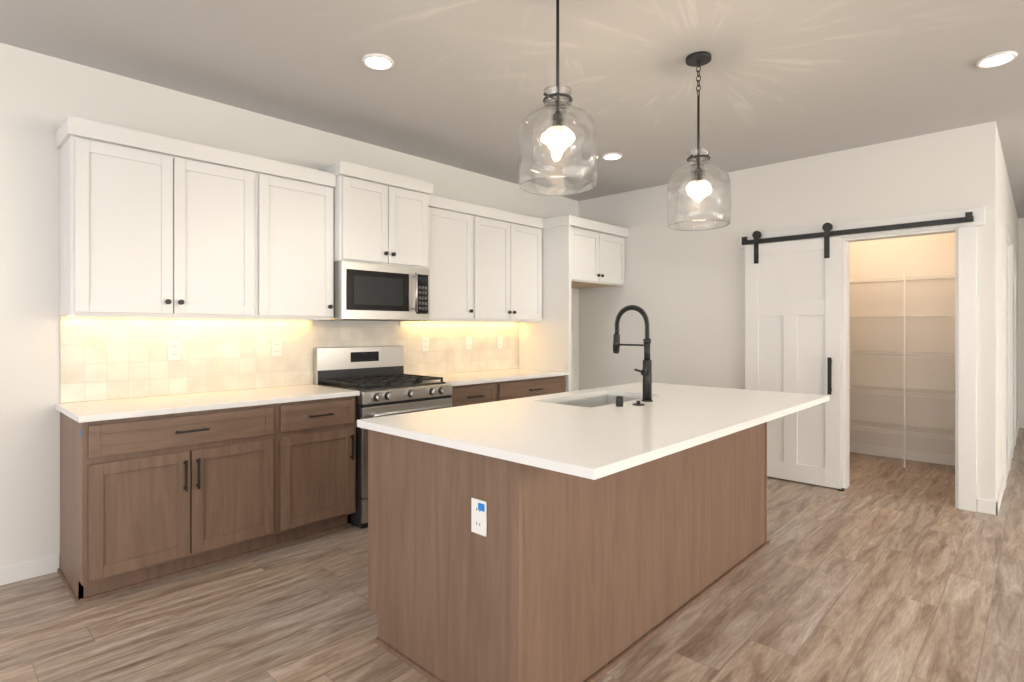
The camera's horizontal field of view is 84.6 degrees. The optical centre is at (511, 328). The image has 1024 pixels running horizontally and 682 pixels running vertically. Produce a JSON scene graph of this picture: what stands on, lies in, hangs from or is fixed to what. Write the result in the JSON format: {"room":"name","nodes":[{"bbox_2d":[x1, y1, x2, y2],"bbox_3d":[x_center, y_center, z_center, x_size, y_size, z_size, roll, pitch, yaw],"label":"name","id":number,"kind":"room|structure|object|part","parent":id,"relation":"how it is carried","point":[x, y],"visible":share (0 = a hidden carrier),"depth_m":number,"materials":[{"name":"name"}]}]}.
{"room":"kitchen","nodes":[
{"label":"kitchen","id":0,"kind":"room"},
{"bbox_2d":[0,43,578,566],"bbox_3d":[-1.578,-0.075,4.051,0.120,2.770,10.120,0,0,43],"label":"wall","id":1,"kind":"structure","parent":0,"point":[42,97],"depth_m":3.01,"materials":[{"name":"white paint"}]},
{"bbox_2d":[0,553,59,585],"bbox_3d":[-3.725,1.262,1.683,0.014,0.095,3.728,0,0,43],"label":"baseboard","id":2,"kind":"structure","parent":1,"relation":"attached to","point":[25,570],"depth_m":2.94,"materials":[{"name":"white wood"}]},
{"bbox_2d":[56,116,175,317],"bbox_3d":[-2.171,-0.566,3.096,0.327,0.989,0.456,0,0,43],"label":"upper cabinet","id":3,"kind":"object","parent":1,"relation":"attached to","point":[154,226],"depth_m":2.97,"materials":[{"name":"white wood"}]},
{"bbox_2d":[167,341,180,360],"bbox_3d":[-2.060,0.135,3.430,0.007,0.118,0.074,0,0,43],"label":"electrical outlet","id":4,"kind":"object","parent":1,"relation":"attached to","point":[173,350],"visible":1,"depth_m":3.42,"materials":[{"name":"white plastic"}]},
{"bbox_2d":[176,139,259,318],"bbox_3d":[-1.857,-0.566,3.428,0.327,0.989,0.458,0,0,43],"label":"upper cabinet","id":5,"kind":"object","parent":1,"relation":"attached to","point":[218,190],"depth_m":3.32,"materials":[{"name":"white wood"}]},
{"bbox_2d":[271,339,281,356],"bbox_3d":[-1.626,0.135,3.889,0.007,0.118,0.074,0,0,43],"label":"electrical outlet","id":6,"kind":"object","parent":1,"relation":"attached to","point":[276,347],"visible":1,"depth_m":3.88,"materials":[{"name":"white plastic"}]},
{"bbox_2d":[59,315,519,403],"bbox_3d":[-1.188,0.217,4.367,0.010,0.576,3.656,0,0,43],"label":"backsplash","id":7,"kind":"structure","parent":1,"relation":"attached to","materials":[{"name":"beige tile"}]},
{"bbox_2d":[260,157,335,319],"bbox_3d":[-1.517,-0.566,3.787,0.327,0.989,0.531,0,0,43],"label":"upper cabinet","id":8,"kind":"object","parent":1,"relation":"attached to","point":[298,203],"depth_m":3.68,"materials":[{"name":"white wood"}]},
{"bbox_2d":[322,160,391,264],"bbox_3d":[-1.176,-0.800,4.093,0.403,0.670,0.380,0,0,43],"label":"upper cabinet","id":9,"kind":"object","parent":1,"relation":"attached to","point":[363,193],"depth_m":3.95,"materials":[{"name":"white wood"}]},
{"bbox_2d":[330,260,429,320],"bbox_3d":[-1.020,-0.261,4.207,0.446,0.404,0.754,0,0,43],"label":"microwave","id":10,"kind":"object","parent":9,"relation":"attached to","point":[363,291],"visible":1,"depth_m":4.04,"materials":[{"name":"silver metal"}]},
{"bbox_2d":[392,173,431,271],"bbox_3d":[-0.915,-0.800,4.369,0.403,0.670,0.381,0,0,43],"label":"upper cabinet","id":11,"kind":"object","parent":1,"relation":"attached to","point":[411,197],"depth_m":4.25,"materials":[{"name":"white wood"}]},
{"bbox_2d":[422,337,428,350],"bbox_3d":[-0.743,0.135,4.823,0.007,0.118,0.074,0,0,43],"label":"electrical outlet","id":12,"kind":"object","parent":1,"relation":"attached to","point":[425,343],"visible":1,"depth_m":4.82,"materials":[{"name":"white plastic"}]},
{"bbox_2d":[426,192,475,321],"bbox_3d":[-0.628,-0.566,4.728,0.327,0.989,0.533,0,0,43],"label":"upper cabinet","id":13,"kind":"object","parent":1,"relation":"attached to","point":[453,274],"depth_m":4.65,"materials":[{"name":"white wood"}]},
{"bbox_2d":[465,337,471,349],"bbox_3d":[-0.400,0.135,5.186,0.007,0.118,0.074,0,0,43],"label":"electrical outlet","id":14,"kind":"object","parent":1,"relation":"attached to","point":[468,343],"visible":1,"depth_m":5.18,"materials":[{"name":"white plastic"}]},
{"bbox_2d":[472,205,511,321],"bbox_3d":[-0.287,-0.566,5.088,0.327,0.989,0.457,0,0,43],"label":"upper cabinet","id":15,"kind":"object","parent":1,"relation":"attached to","point":[493,226],"depth_m":4.99,"materials":[{"name":"white wood"}]},
{"bbox_2d":[497,336,502,347],"bbox_3d":[-0.116,0.135,5.486,0.007,0.118,0.074,0,0,43],"label":"electrical outlet","id":16,"kind":"object","parent":1,"relation":"attached to","point":[499,341],"visible":1,"depth_m":5.48,"materials":[{"name":"white plastic"}]},
{"bbox_2d":[512,213,543,321],"bbox_3d":[0.026,-0.566,5.420,0.327,0.989,0.457,0,0,43],"label":"upper cabinet","id":17,"kind":"object","parent":1,"relation":"attached to","point":[526,230],"depth_m":5.31,"materials":[{"name":"white wood"}]},
{"bbox_2d":[544,216,599,287],"bbox_3d":[0.485,-0.758,5.694,0.617,0.605,0.490,0,0,43],"label":"upper cabinet","id":18,"kind":"object","parent":1,"relation":"attached to","point":[585,234],"depth_m":5.47,"materials":[{"name":"white wood"}]},
{"bbox_2d":[576,222,627,288],"bbox_3d":[0.822,-0.758,6.050,0.617,0.605,0.490,0,0,43],"label":"upper cabinet","id":19,"kind":"object","parent":1,"relation":"attached to","point":[612,241],"depth_m":5.84,"materials":[{"name":"white wood"}]},
{"bbox_2d":[0,428,1023,681],"bbox_3d":[2.412,1.360,2.399,8.190,0.100,13.200,0,0,43],"label":"floor","id":20,"kind":"structure","parent":0,"point":[880,568],"depth_m":2.59,"materials":[{"name":"wood"}]},
{"bbox_2d":[56,405,278,604],"bbox_3d":[-1.913,0.872,3.158,0.617,0.875,0.926,0,0,43],"label":"base cabinet","id":21,"kind":"object","parent":20,"relation":"on","point":[223,441],"depth_m":2.89,"materials":[{"name":"brown wood"}]},
{"bbox_2d":[55,385,358,424],"bbox_3d":[-1.724,0.420,3.339,0.642,0.030,1.464,0,0,43],"label":"countertop","id":22,"kind":"structure","parent":21,"relation":"on","point":[119,408],"depth_m":3.12,"materials":[{"name":"white stone"}]},
{"bbox_2d":[279,393,359,546],"bbox_3d":[-1.412,0.872,3.687,0.617,0.875,0.530,0,0,43],"label":"base cabinet","id":23,"kind":"object","parent":20,"relation":"on","point":[317,439],"depth_m":3.47,"materials":[{"name":"brown wood"}]},
{"bbox_2d":[314,346,451,528],"bbox_3d":[-0.921,0.725,4.114,0.717,1.170,0.756,0,0,43],"label":"range","id":24,"kind":"object","parent":20,"relation":"on","point":[380,380],"visible":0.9,"depth_m":4.03,"materials":[{"name":"grey metal"}]},
{"bbox_2d":[451,381,498,406],"bbox_3d":[-0.522,0.872,4.629,0.617,0.875,0.531,0,0,43],"label":"base cabinet","id":25,"kind":"object","parent":20,"relation":"on","point":[462,395],"depth_m":4.42,"materials":[{"name":"brown wood"}]},
{"bbox_2d":[499,377,566,400],"bbox_3d":[-0.025,0.872,5.155,0.617,0.875,0.914,0,0,43],"label":"base cabinet","id":26,"kind":"object","parent":20,"relation":"on","point":[538,386],"depth_m":4.91,"materials":[{"name":"brown wood"}]},
{"bbox_2d":[427,369,570,384],"bbox_3d":[-0.199,0.420,4.953,0.642,0.030,1.446,0,0,43],"label":"countertop","id":27,"kind":"structure","parent":26,"relation":"on","point":[485,376],"depth_m":4.86,"materials":[{"name":"white stone"}]},
{"bbox_2d":[368,421,769,681],"bbox_3d":[0.461,0.865,2.915,0.924,0.889,2.244,0,0,43],"label":"kitchen island","id":28,"kind":"object","parent":20,"relation":"on","point":[624,521],"depth_m":2.14,"materials":[{"name":"brown wood"}]},
{"bbox_2d":[471,498,486,536],"bbox_3d":[-0.114,0.645,1.924,0.074,0.118,0.007,0,0,43],"label":"outlet","id":29,"kind":"object","parent":28,"relation":"attached to","point":[478,516],"visible":1,"depth_m":1.92,"materials":[{"name":"white plastic"}]},
{"bbox_2d":[357,382,828,480],"bbox_3d":[0.592,0.405,2.835,1.224,0.030,2.355,0,0,43],"label":"island countertop","id":30,"kind":"structure","parent":28,"relation":"on","point":[591,442],"depth_m":2.30,"materials":[{"name":"white stone"}]},
{"bbox_2d":[561,393,636,404],"bbox_3d":[0.498,0.526,3.162,0.403,0.236,0.744,0,0,43],"label":"sink","id":31,"kind":"object","parent":30,"relation":"in","point":[598,398],"depth_m":3.44,"materials":[{"name":"silver metal"}]},
{"bbox_2d":[613,305,656,400],"bbox_3d":[0.629,0.131,3.047,0.244,0.518,0.146,0,0,43],"label":"faucet","id":32,"kind":"object","parent":30,"relation":"on","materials":[{"name":"black metal"}]},
{"bbox_2d":[850,272,954,467],"bbox_3d":[3.191,0.390,5.330,1.946,1.840,1.461,0,0,43],"label":"shelf","id":33,"kind":"object","parent":20,"relation":"on","point":[905,352],"visible":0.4,"depth_m":5.33,"materials":[{"name":"white"}]},
{"bbox_2d":[0,0,1023,217],"bbox_3d":[2.412,-1.510,2.399,8.190,0.100,13.200,0,0,43],"label":"ceiling","id":34,"kind":"structure","parent":0,"point":[462,84],"depth_m":3.15,"materials":[{"name":"grey paint"}]},
{"bbox_2d":[362,53,393,69],"bbox_3d":[-0.729,-1.454,3.064,0.172,0.019,0.172,0,0,43],"label":"recessed light","id":35,"kind":"object","parent":34,"relation":"in","point":[376,61],"visible":1,"depth_m":3.07,"materials":[{"name":"white"}]},
{"bbox_2d":[518,0,597,195],"bbox_3d":[0.189,-1.022,2.326,0.328,0.873,0.328,0,0,43],"label":"pendant light","id":36,"kind":"object","parent":34,"relation":"hanging from","point":[557,147],"visible":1,"depth_m":2.20,"materials":[{"name":"clear glass"}]},
{"bbox_3d":[0.189,-0.786,2.326,0.328,0.402,0.328,0,0,43],"label":"glass","id":37,"kind":"part","parent":36,"relation":"part of","materials":[{"name":"clear glass"}]},
{"bbox_2d":[602,153,622,159],"bbox_3d":[0.847,-1.454,4.749,0.172,0.019,0.172,0,0,43],"label":"recessed light","id":38,"kind":"object","parent":34,"relation":"in","point":[612,156],"visible":1,"depth_m":4.76,"materials":[{"name":"white"}]},
{"bbox_2d":[667,51,730,230],"bbox_3d":[1.003,-1.005,3.023,0.328,0.906,0.328,0,0,43],"label":"pendant light","id":39,"kind":"object","parent":34,"relation":"hanging from","point":[699,192],"visible":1,"depth_m":2.91,"materials":[{"name":"clear glass"}]},
{"bbox_3d":[1.003,-0.753,3.023,0.328,0.402,0.328,0,0,43],"label":"glass","id":40,"kind":"part","parent":39,"relation":"part of","materials":[{"name":"clear glass"}]},
{"bbox_2d":[976,51,1017,67],"bbox_3d":[2.618,-1.454,3.039,0.172,0.019,0.172,0,0,43],"label":"recessed light","id":41,"kind":"object","parent":34,"relation":"in","point":[996,59],"visible":0.96,"depth_m":3.04,"materials":[{"name":"white"}]},
{"bbox_2d":[579,121,996,510],"bbox_3d":[2.125,-0.075,5.243,3.626,2.770,0.120,0,0,43],"label":"wall","id":42,"kind":"structure","parent":0,"point":[685,290],"depth_m":5.17,"materials":[{"name":"white paint"}]},
{"bbox_2d":[742,212,973,490],"bbox_3d":[2.671,0.221,4.537,1.630,2.179,0.112,0,0,43],"label":"barn door","id":43,"kind":"structure","parent":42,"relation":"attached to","point":[793,316],"depth_m":4.75,"materials":[{"name":"white wood"}]},
{"bbox_2d":[739,207,984,511],"bbox_3d":[2.766,0.225,4.622,1.730,2.170,0.142,0,0,43],"label":"door frame","id":44,"kind":"structure","parent":42,"relation":"attached to","point":[965,366],"depth_m":4.08,"materials":[{"name":"white wood"}]},
{"bbox_2d":[850,233,954,455],"bbox_3d":[3.174,-0.075,6.439,3.506,2.770,0.120,0,0,43],"label":"wall","id":45,"kind":"structure","parent":0,"point":[916,256],"depth_m":5.65,"materials":[{"name":"white paint"}]},
{"bbox_2d":[850,443,954,465],"bbox_3d":[3.690,1.262,5.857,1.956,0.095,0.017,0,0,43],"label":"baseboard","id":46,"kind":"structure","parent":45,"relation":"attached to","point":[910,454],"depth_m":5.62,"materials":[{"name":"white wood"}]},
{"bbox_2d":[997,129,1017,494],"bbox_3d":[5.044,-0.075,5.779,0.120,2.770,4.670,0,0,43],"label":"wall","id":47,"kind":"structure","parent":0,"point":[1007,213],"depth_m":4.51,"materials":[{"name":"white paint"}]},
{"bbox_2d":[996,335,997,350],"bbox_3d":[3.450,0.102,3.998,0.005,0.115,0.070,0,0,43],"label":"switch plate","id":48,"kind":"object","parent":47,"relation":"attached to","point":[996,342],"visible":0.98,"depth_m":3.98,"materials":[{"name":"white plastic"}]},
{"bbox_2d":[977,420,1018,514],"bbox_3d":[3.984,1.262,6.689,2.940,0.095,4.804,0,0,43],"label":"baseboard","id":49,"kind":"structure","parent":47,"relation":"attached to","point":[988,507],"depth_m":4.00,"materials":[{"name":"white wood"}]},
{"bbox_2d":[1002,224,1015,488],"bbox_3d":[4.858,0.230,5.480,0.020,2.160,2.440,0,0,43],"label":"door frame","id":50,"kind":"structure","parent":47,"relation":"attached to","point":[1008,343],"depth_m":5.21,"materials":[{"name":"white wood"}]},
{"bbox_2d":[1018,218,1023,427],"bbox_3d":[6.987,-0.075,7.239,8.190,2.770,0.120,0,0,43],"label":"wall","id":51,"kind":"structure","parent":0,"point":[1021,321],"depth_m":7.41,"materials":[{"name":"white paint"}]}
]}

